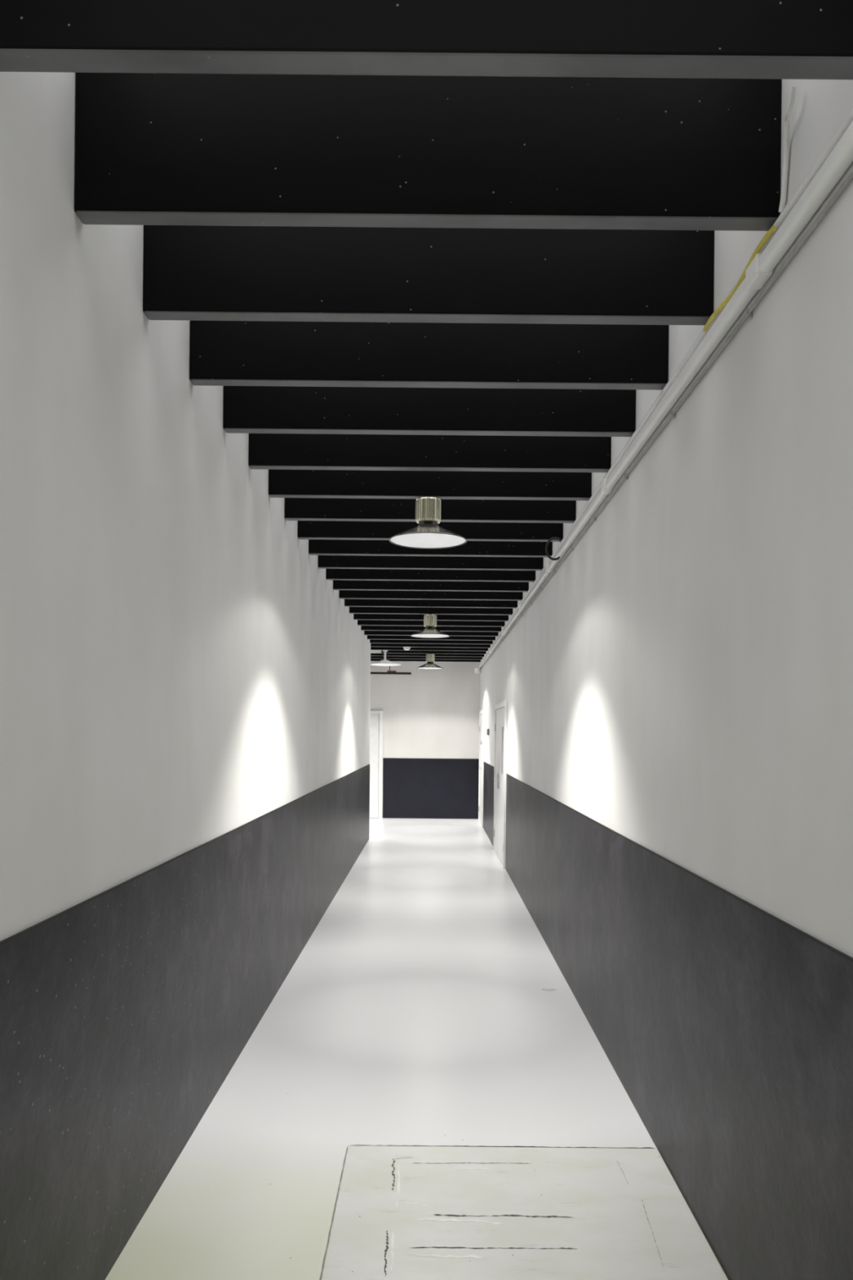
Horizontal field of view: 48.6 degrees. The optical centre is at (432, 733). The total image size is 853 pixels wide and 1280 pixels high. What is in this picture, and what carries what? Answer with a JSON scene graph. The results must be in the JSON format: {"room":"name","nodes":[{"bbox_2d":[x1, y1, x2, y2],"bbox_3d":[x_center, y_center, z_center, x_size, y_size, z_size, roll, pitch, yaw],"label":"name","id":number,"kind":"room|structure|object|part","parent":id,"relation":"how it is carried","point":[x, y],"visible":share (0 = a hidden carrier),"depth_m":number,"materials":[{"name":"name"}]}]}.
{"room":"corridor","nodes":[
{"label":"corridor","id":0,"kind":"room"},
{"bbox_2d":[0,71,370,941],"bbox_3d":[-1.073,-0.160,6.775,0.200,3.600,15.950,1,0,0],"label":"wall","id":1,"kind":"structure","parent":0,"point":[179,668],"depth_m":2.92,"materials":[{"name":"paint"}]},
{"bbox_2d":[0,764,369,1279],"bbox_3d":[-0.980,1.055,6.775,0.008,1.171,15.950,1,0,0],"label":"wall panel","id":2,"kind":"object","parent":1,"relation":"attached to","point":[125,1011],"visible":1,"depth_m":3.09,"materials":[{"name":"paint"}]},
{"bbox_2d":[105,817,728,1279],"bbox_3d":[-1.656,1.684,8.700,5.521,0.100,19.800,1,0,0],"label":"floor","id":3,"kind":"structure","parent":0,"point":[415,1011],"depth_m":4.70,"materials":[{"name":"paint"}]},
{"bbox_2d":[319,1145,727,1279],"bbox_3d":[0.276,1.649,3.068,1.234,0.007,1.435,1,0,0],"label":"floor hatch","id":4,"kind":"object","parent":3,"relation":"on","point":[402,1212],"visible":1,"depth_m":3.22,"materials":[{"name":"paint"}]},
{"bbox_2d":[542,987,556,991],"bbox_3d":[0.757,1.654,6.114,0.095,0.006,0.049,1,0,0],"label":"paper scrap","id":5,"kind":"object","parent":3,"relation":"on","point":[552,988],"visible":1,"depth_m":6.11,"materials":[{"name":"white paper"}]},
{"bbox_2d":[369,661,479,817],"bbox_3d":[-1.638,-0.166,18.500,5.521,3.600,0.200,1,0,0],"label":"wall","id":6,"kind":"structure","parent":0,"point":[428,713],"depth_m":18.40,"materials":[{"name":"paint"}]},
{"bbox_2d":[369,711,382,817],"bbox_3d":[-1.466,0.591,18.360,1.000,2.090,0.081,1,0,0],"label":"door","id":7,"kind":"structure","parent":6,"relation":"in","point":[375,744],"depth_m":18.38,"materials":[{"name":"wood"}]},
{"bbox_2d":[382,758,479,818],"bbox_3d":[-0.029,1.064,18.395,1.863,1.171,0.010,1,0,0],"label":"wall panel","id":8,"kind":"object","parent":6,"relation":"attached to","point":[413,788],"visible":0.96,"depth_m":18.39,"materials":[{"name":"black paint"}]},
{"bbox_2d":[480,79,852,957],"bbox_3d":[1.022,-0.140,8.600,0.200,3.600,19.600,1,0,0],"label":"wall","id":9,"kind":"structure","parent":0,"point":[681,682],"depth_m":2.89,"materials":[{"name":"paint"}]},
{"bbox_2d":[370,658,480,662],"bbox_3d":[-1.624,-1.615,18.164,5.121,0.420,0.072,1,0,0],"label":"ceiling beam","id":10,"kind":"structure","parent":9,"relation":"attached to","point":[371,660],"depth_m":18.13,"materials":[{"name":"black paint"}]},
{"bbox_2d":[370,656,482,659],"bbox_3d":[-1.624,-1.615,17.564,5.121,0.420,0.072,1,0,0],"label":"ceiling beam","id":11,"kind":"structure","parent":9,"relation":"attached to","point":[371,657],"depth_m":17.53,"materials":[{"name":"black paint"}]},
{"bbox_2d":[370,658,411,674],"bbox_3d":[-1.238,-1.257,17.564,1.700,0.290,0.040,1,0,0],"label":"hanging rail","id":12,"kind":"object","parent":11,"relation":"hanging from","point":[388,672],"visible":0.51,"depth_m":17.54,"materials":[{"name":"black metal"}]},
{"bbox_3d":[-1.239,-1.132,17.564,1.700,0.040,0.040,1,0,0],"label":"rail","id":13,"kind":"part","parent":12,"relation":"part of","materials":[{"name":"black metal"}]},
{"bbox_2d":[370,653,484,657],"bbox_3d":[-1.624,-1.615,16.964,5.121,0.420,0.072,1,0,0],"label":"ceiling beam","id":14,"kind":"structure","parent":9,"relation":"attached to","point":[371,654],"depth_m":16.93,"materials":[{"name":"black paint"}]},
{"bbox_2d":[74,72,781,231],"bbox_3d":[-0.011,-1.600,2.564,1.895,0.420,0.072,1,0,0],"label":"ceiling beam","id":15,"kind":"structure","parent":9,"relation":"attached to","point":[211,149],"depth_m":2.53,"materials":[{"name":"black paint"}]},
{"bbox_2d":[142,225,714,325],"bbox_3d":[-0.011,-1.600,3.164,1.895,0.420,0.072,1,0,0],"label":"ceiling beam","id":16,"kind":"structure","parent":9,"relation":"attached to","point":[191,273],"depth_m":3.13,"materials":[{"name":"black paint"}]},
{"bbox_2d":[189,320,668,390],"bbox_3d":[-0.011,-1.600,3.764,1.895,0.420,0.072,1,0,0],"label":"ceiling beam","id":17,"kind":"structure","parent":9,"relation":"attached to","point":[222,353],"depth_m":3.73,"materials":[{"name":"black paint"}]},
{"bbox_2d":[222,386,635,436],"bbox_3d":[-0.011,-1.600,4.364,1.895,0.420,0.072,1,0,0],"label":"ceiling beam","id":18,"kind":"structure","parent":9,"relation":"attached to","point":[246,409],"depth_m":4.33,"materials":[{"name":"black paint"}]},
{"bbox_2d":[370,646,488,651],"bbox_3d":[-1.624,-1.615,15.764,5.121,0.420,0.072,1,0,0],"label":"ceiling beam","id":19,"kind":"structure","parent":9,"relation":"attached to","point":[461,649],"depth_m":15.73,"materials":[{"name":"black paint"}]},
{"bbox_2d":[370,649,381,653],"bbox_3d":[-1.667,-1.376,15.700,1.640,0.056,0.056,1,0,0],"label":"conduit","id":20,"kind":"object","parent":19,"relation":"attached to","point":[371,651],"visible":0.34,"depth_m":15.68,"materials":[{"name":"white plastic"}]},
{"bbox_2d":[370,649,401,666],"bbox_3d":[-0.788,-1.274,15.764,0.550,0.247,0.550,1,0,0],"label":"pendant lamp","id":21,"kind":"object","parent":19,"relation":"hanging from","point":[384,662],"visible":0.95,"depth_m":15.72,"materials":[{"name":"white plastic"}]},
{"bbox_3d":[-0.788,-1.288,15.764,0.040,0.180,0.040,1,0,0],"label":"stem","id":22,"kind":"part","parent":21,"relation":"part of","materials":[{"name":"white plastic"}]},
{"bbox_2d":[370,663,399,666],"bbox_3d":[-0.789,-1.153,15.764,0.500,0.004,0.500,1,0,0],"label":"diffuser","id":23,"kind":"object","parent":21,"relation":"attached to","point":[377,664],"depth_m":15.74,"materials":[{"name":"white plastic"}]},
{"bbox_3d":[-0.789,-1.195,15.764,0.550,0.085,0.550,1,0,0],"label":"lamp shade","id":24,"kind":"part","parent":21,"relation":"part of","materials":[{"name":"white plastic"}]},
{"bbox_2d":[248,433,611,472],"bbox_3d":[-0.011,-1.600,4.964,1.895,0.420,0.072,1,0,0],"label":"ceiling beam","id":25,"kind":"structure","parent":9,"relation":"attached to","point":[265,451],"depth_m":4.93,"materials":[{"name":"black paint"}]},
{"bbox_2d":[268,469,591,500],"bbox_3d":[-0.011,-1.600,5.564,1.895,0.420,0.072,1,0,0],"label":"ceiling beam","id":26,"kind":"structure","parent":9,"relation":"attached to","point":[282,483],"depth_m":5.53,"materials":[{"name":"black paint"}]},
{"bbox_2d":[389,496,466,548],"bbox_3d":[-0.023,-1.262,5.564,0.461,0.256,0.461,1,0,0],"label":"pendant lamp","id":27,"kind":"object","parent":26,"relation":"hanging from","point":[428,535],"visible":1,"depth_m":5.51,"materials":[{"name":"metal"}]},
{"bbox_3d":[-0.024,-1.190,5.564,0.461,0.111,0.461,1,0,0],"label":"lamp shade","id":28,"kind":"part","parent":27,"relation":"part of","materials":[{"name":"metal"}]},
{"bbox_2d":[391,533,465,547],"bbox_3d":[-0.024,-1.140,5.564,0.440,0.003,0.440,1,0,0],"label":"diffuser","id":29,"kind":"object","parent":27,"relation":"attached to","point":[403,540],"depth_m":5.55,"materials":[{"name":"white plastic"}]},
{"bbox_2d":[284,497,576,523],"bbox_3d":[-0.011,-1.600,6.164,1.895,0.420,0.072,1,0,0],"label":"ceiling beam","id":30,"kind":"structure","parent":9,"relation":"attached to","point":[295,508],"depth_m":6.13,"materials":[{"name":"black paint"}]},
{"bbox_2d":[297,520,563,542],"bbox_3d":[-0.011,-1.600,6.764,1.895,0.420,0.072,1,0,0],"label":"ceiling beam","id":31,"kind":"structure","parent":9,"relation":"attached to","point":[307,530],"depth_m":6.73,"materials":[{"name":"black paint"}]},
{"bbox_2d":[308,539,552,557],"bbox_3d":[-0.011,-1.600,7.364,1.895,0.420,0.072,1,0,0],"label":"ceiling beam","id":32,"kind":"structure","parent":9,"relation":"attached to","point":[316,547],"depth_m":7.33,"materials":[{"name":"black paint"}]},
{"bbox_2d":[317,555,543,570],"bbox_3d":[-0.011,-1.600,7.964,1.895,0.420,0.072,1,0,0],"label":"ceiling beam","id":33,"kind":"structure","parent":9,"relation":"attached to","point":[324,562],"depth_m":7.93,"materials":[{"name":"black paint"}]},
{"bbox_2d":[325,568,535,582],"bbox_3d":[-0.011,-1.600,8.564,1.895,0.420,0.072,1,0,0],"label":"ceiling beam","id":34,"kind":"structure","parent":9,"relation":"attached to","point":[404,575],"depth_m":8.53,"materials":[{"name":"black paint"}]},
{"bbox_2d":[370,643,490,648],"bbox_3d":[-1.624,-1.615,15.164,5.121,0.420,0.072,1,0,0],"label":"ceiling beam","id":35,"kind":"structure","parent":9,"relation":"attached to","point":[378,645],"depth_m":15.13,"materials":[{"name":"black paint"}]},
{"bbox_2d":[403,646,410,650],"bbox_3d":[-0.407,-1.368,15.164,0.120,0.052,0.120,1,0,0],"label":"smoke detector","id":36,"kind":"object","parent":35,"relation":"attached to","point":[406,648],"visible":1,"depth_m":15.12,"materials":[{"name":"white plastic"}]},
{"bbox_2d":[333,580,528,591],"bbox_3d":[-0.011,-1.600,9.164,1.895,0.420,0.072,1,0,0],"label":"ceiling beam","id":37,"kind":"structure","parent":9,"relation":"attached to","point":[385,585],"depth_m":9.13,"materials":[{"name":"black paint"}]},
{"bbox_2d":[338,590,523,600],"bbox_3d":[-0.011,-1.600,9.764,1.895,0.420,0.072,1,0,0],"label":"ceiling beam","id":38,"kind":"structure","parent":9,"relation":"attached to","point":[343,594],"depth_m":9.73,"materials":[{"name":"black paint"}]},
{"bbox_2d":[344,599,517,608],"bbox_3d":[-0.011,-1.600,10.364,1.895,0.420,0.072,1,0,0],"label":"ceiling beam","id":39,"kind":"structure","parent":9,"relation":"attached to","point":[348,602],"depth_m":10.33,"materials":[{"name":"black paint"}]},
{"bbox_2d":[349,606,512,615],"bbox_3d":[-0.011,-1.600,10.964,1.895,0.420,0.072,1,0,0],"label":"ceiling beam","id":40,"kind":"structure","parent":9,"relation":"attached to","point":[353,610],"depth_m":10.93,"materials":[{"name":"black paint"}]},
{"bbox_2d":[410,613,449,638],"bbox_3d":[-0.023,-1.262,10.964,0.461,0.256,0.461,1,0,0],"label":"pendant lamp","id":41,"kind":"object","parent":40,"relation":"hanging from","point":[429,620],"visible":1,"depth_m":10.90,"materials":[{"name":"metal"}]},
{"bbox_3d":[-0.024,-1.190,10.964,0.461,0.111,0.461,1,0,0],"label":"lamp shade","id":42,"kind":"part","parent":41,"relation":"part of","materials":[{"name":"metal"}]},
{"bbox_2d":[411,634,448,637],"bbox_3d":[-0.024,-1.140,10.964,0.440,0.003,0.440,1,0,0],"label":"diffuser","id":43,"kind":"object","parent":41,"relation":"attached to","point":[412,635],"depth_m":10.95,"materials":[{"name":"white plastic"}]},
{"bbox_2d":[353,613,508,621],"bbox_3d":[-0.011,-1.600,11.564,1.895,0.420,0.072,1,0,0],"label":"ceiling beam","id":44,"kind":"structure","parent":9,"relation":"attached to","point":[356,616],"depth_m":11.53,"materials":[{"name":"black paint"}]},
{"bbox_2d":[360,625,501,631],"bbox_3d":[-0.011,-1.600,12.764,1.895,0.420,0.072,1,0,0],"label":"ceiling beam","id":45,"kind":"structure","parent":9,"relation":"attached to","point":[366,628],"depth_m":12.73,"materials":[{"name":"black paint"}]},
{"bbox_2d":[357,619,505,626],"bbox_3d":[-0.011,-1.600,12.164,1.895,0.420,0.072,1,0,0],"label":"ceiling beam","id":46,"kind":"structure","parent":9,"relation":"attached to","point":[360,622],"depth_m":12.13,"materials":[{"name":"black paint"}]},
{"bbox_2d":[367,635,495,640],"bbox_3d":[-0.011,-1.600,13.964,1.895,0.420,0.072,1,0,0],"label":"ceiling beam","id":47,"kind":"structure","parent":9,"relation":"attached to","point":[369,637],"depth_m":13.93,"materials":[{"name":"black paint"}]},
{"bbox_2d":[369,639,493,644],"bbox_3d":[-0.011,-1.600,14.564,1.895,0.420,0.072,1,0,0],"label":"ceiling beam","id":48,"kind":"structure","parent":9,"relation":"attached to","point":[371,641],"depth_m":14.53,"materials":[{"name":"black paint"}]},
{"bbox_2d":[364,630,498,636],"bbox_3d":[-0.011,-1.600,13.364,1.895,0.420,0.072,1,0,0],"label":"ceiling beam","id":49,"kind":"structure","parent":9,"relation":"attached to","point":[366,633],"depth_m":13.33,"materials":[{"name":"black paint"}]},
{"bbox_2d":[381,650,486,654],"bbox_3d":[-1.624,-1.615,16.364,5.121,0.420,0.072,1,0,0],"label":"ceiling beam","id":50,"kind":"structure","parent":9,"relation":"attached to","point":[388,651],"depth_m":16.33,"materials":[{"name":"black paint"}]},
{"bbox_2d":[417,653,443,669],"bbox_3d":[-0.033,-1.262,16.364,0.461,0.256,0.461,1,0,0],"label":"pendant lamp","id":51,"kind":"object","parent":50,"relation":"hanging from","point":[429,657],"visible":1,"depth_m":16.30,"materials":[{"name":"metal"}]},
{"bbox_3d":[-0.034,-1.190,16.364,0.461,0.111,0.461,1,0,0],"label":"lamp shade","id":52,"kind":"part","parent":51,"relation":"part of","materials":[{"name":"metal"}]},
{"bbox_2d":[417,667,442,669],"bbox_3d":[-0.034,-1.140,16.364,0.440,0.003,0.440,1,0,0],"label":"diffuser","id":53,"kind":"object","parent":51,"relation":"attached to","point":[418,668],"depth_m":16.39,"materials":[{"name":"white plastic"}]},
{"bbox_2d":[478,709,484,827],"bbox_3d":[0.878,0.613,17.325,0.074,2.090,1.150,1,0,0],"label":"door","id":54,"kind":"structure","parent":9,"relation":"in","point":[482,712],"depth_m":17.23,"materials":[{"name":"wood"}]},
{"bbox_2d":[483,761,493,846],"bbox_3d":[0.907,1.073,15.120,0.008,1.171,3.200,1,0,0],"label":"wall panel","id":55,"kind":"object","parent":9,"relation":"attached to","point":[488,770],"visible":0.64,"depth_m":15.11,"materials":[{"name":"paint"}]},
{"bbox_2d":[493,700,507,868],"bbox_3d":[0.878,0.623,12.550,0.074,2.070,1.900,1,0,0],"label":"door","id":56,"kind":"structure","parent":9,"relation":"in","point":[500,714],"depth_m":12.39,"materials":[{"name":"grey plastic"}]},
{"bbox_3d":[0.869,0.638,12.612,0.056,0.200,0.130,1,0,0],"label":"handle","id":57,"kind":"part","parent":56,"relation":"part of","materials":[{"name":"metal"}]},
{"bbox_2d":[474,120,852,673],"bbox_3d":[0.856,-1.252,8.550,0.150,0.207,19.500,1,0,0],"label":"pipe","id":58,"kind":"object","parent":9,"relation":"attached to","point":[762,267],"visible":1,"depth_m":2.84,"materials":[{"name":"white plastic"}]},
{"bbox_2d":[702,225,777,331],"bbox_3d":[0.904,-1.331,2.805,0.025,0.025,0.631,1,0,0],"label":"cable","id":59,"kind":"object","parent":58,"relation":"on","point":[773,228],"visible":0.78,"depth_m":2.75,"materials":[{"name":"plastic"}]},
{"bbox_2d":[479,106,852,664],"bbox_3d":[0.922,-1.359,8.550,0.018,0.018,19.500,1,0,0],"label":"conduit","id":60,"kind":"object","parent":9,"relation":"attached to","point":[848,119],"visible":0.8,"depth_m":3.17,"materials":[{"name":"grey metal"}]},
{"bbox_2d":[480,169,852,669],"bbox_3d":[0.923,-1.223,8.550,0.016,0.026,19.500,1,0,0],"label":"cable","id":61,"kind":"object","parent":9,"relation":"attached to","point":[748,311],"visible":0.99,"depth_m":2.91,"materials":[{"name":"grey plastic"}]},
{"bbox_2d":[505,773,852,1279],"bbox_3d":[0.907,1.073,5.190,0.008,1.171,12.780,1,0,0],"label":"wall panel","id":62,"kind":"object","parent":9,"relation":"attached to","point":[726,1026],"visible":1,"depth_m":3.01,"materials":[{"name":"paint"}]},
{"bbox_2d":[778,86,795,212],"bbox_3d":[0.915,-1.501,2.435,0.020,0.245,0.144,1,0,11],"label":"wire","id":63,"kind":"object","parent":9,"relation":"attached to","point":[793,90],"visible":0.97,"depth_m":2.46,"materials":[{"name":"white plastic"}]},
{"bbox_3d":[-1.620,-2.015,8.700,5.521,0.100,19.800,1,0,0],"label":"ceiling","id":64,"kind":"structure","parent":0,"visible":0},
{"bbox_2d":[0,0,852,79],"bbox_3d":[-0.011,-1.670,1.964,1.895,0.560,0.072,1,0,0],"label":"ceiling beam","id":65,"kind":"structure","parent":64,"relation":"attached to","point":[740,39],"depth_m":1.93,"materials":[{"name":"black paint"}]}
]}

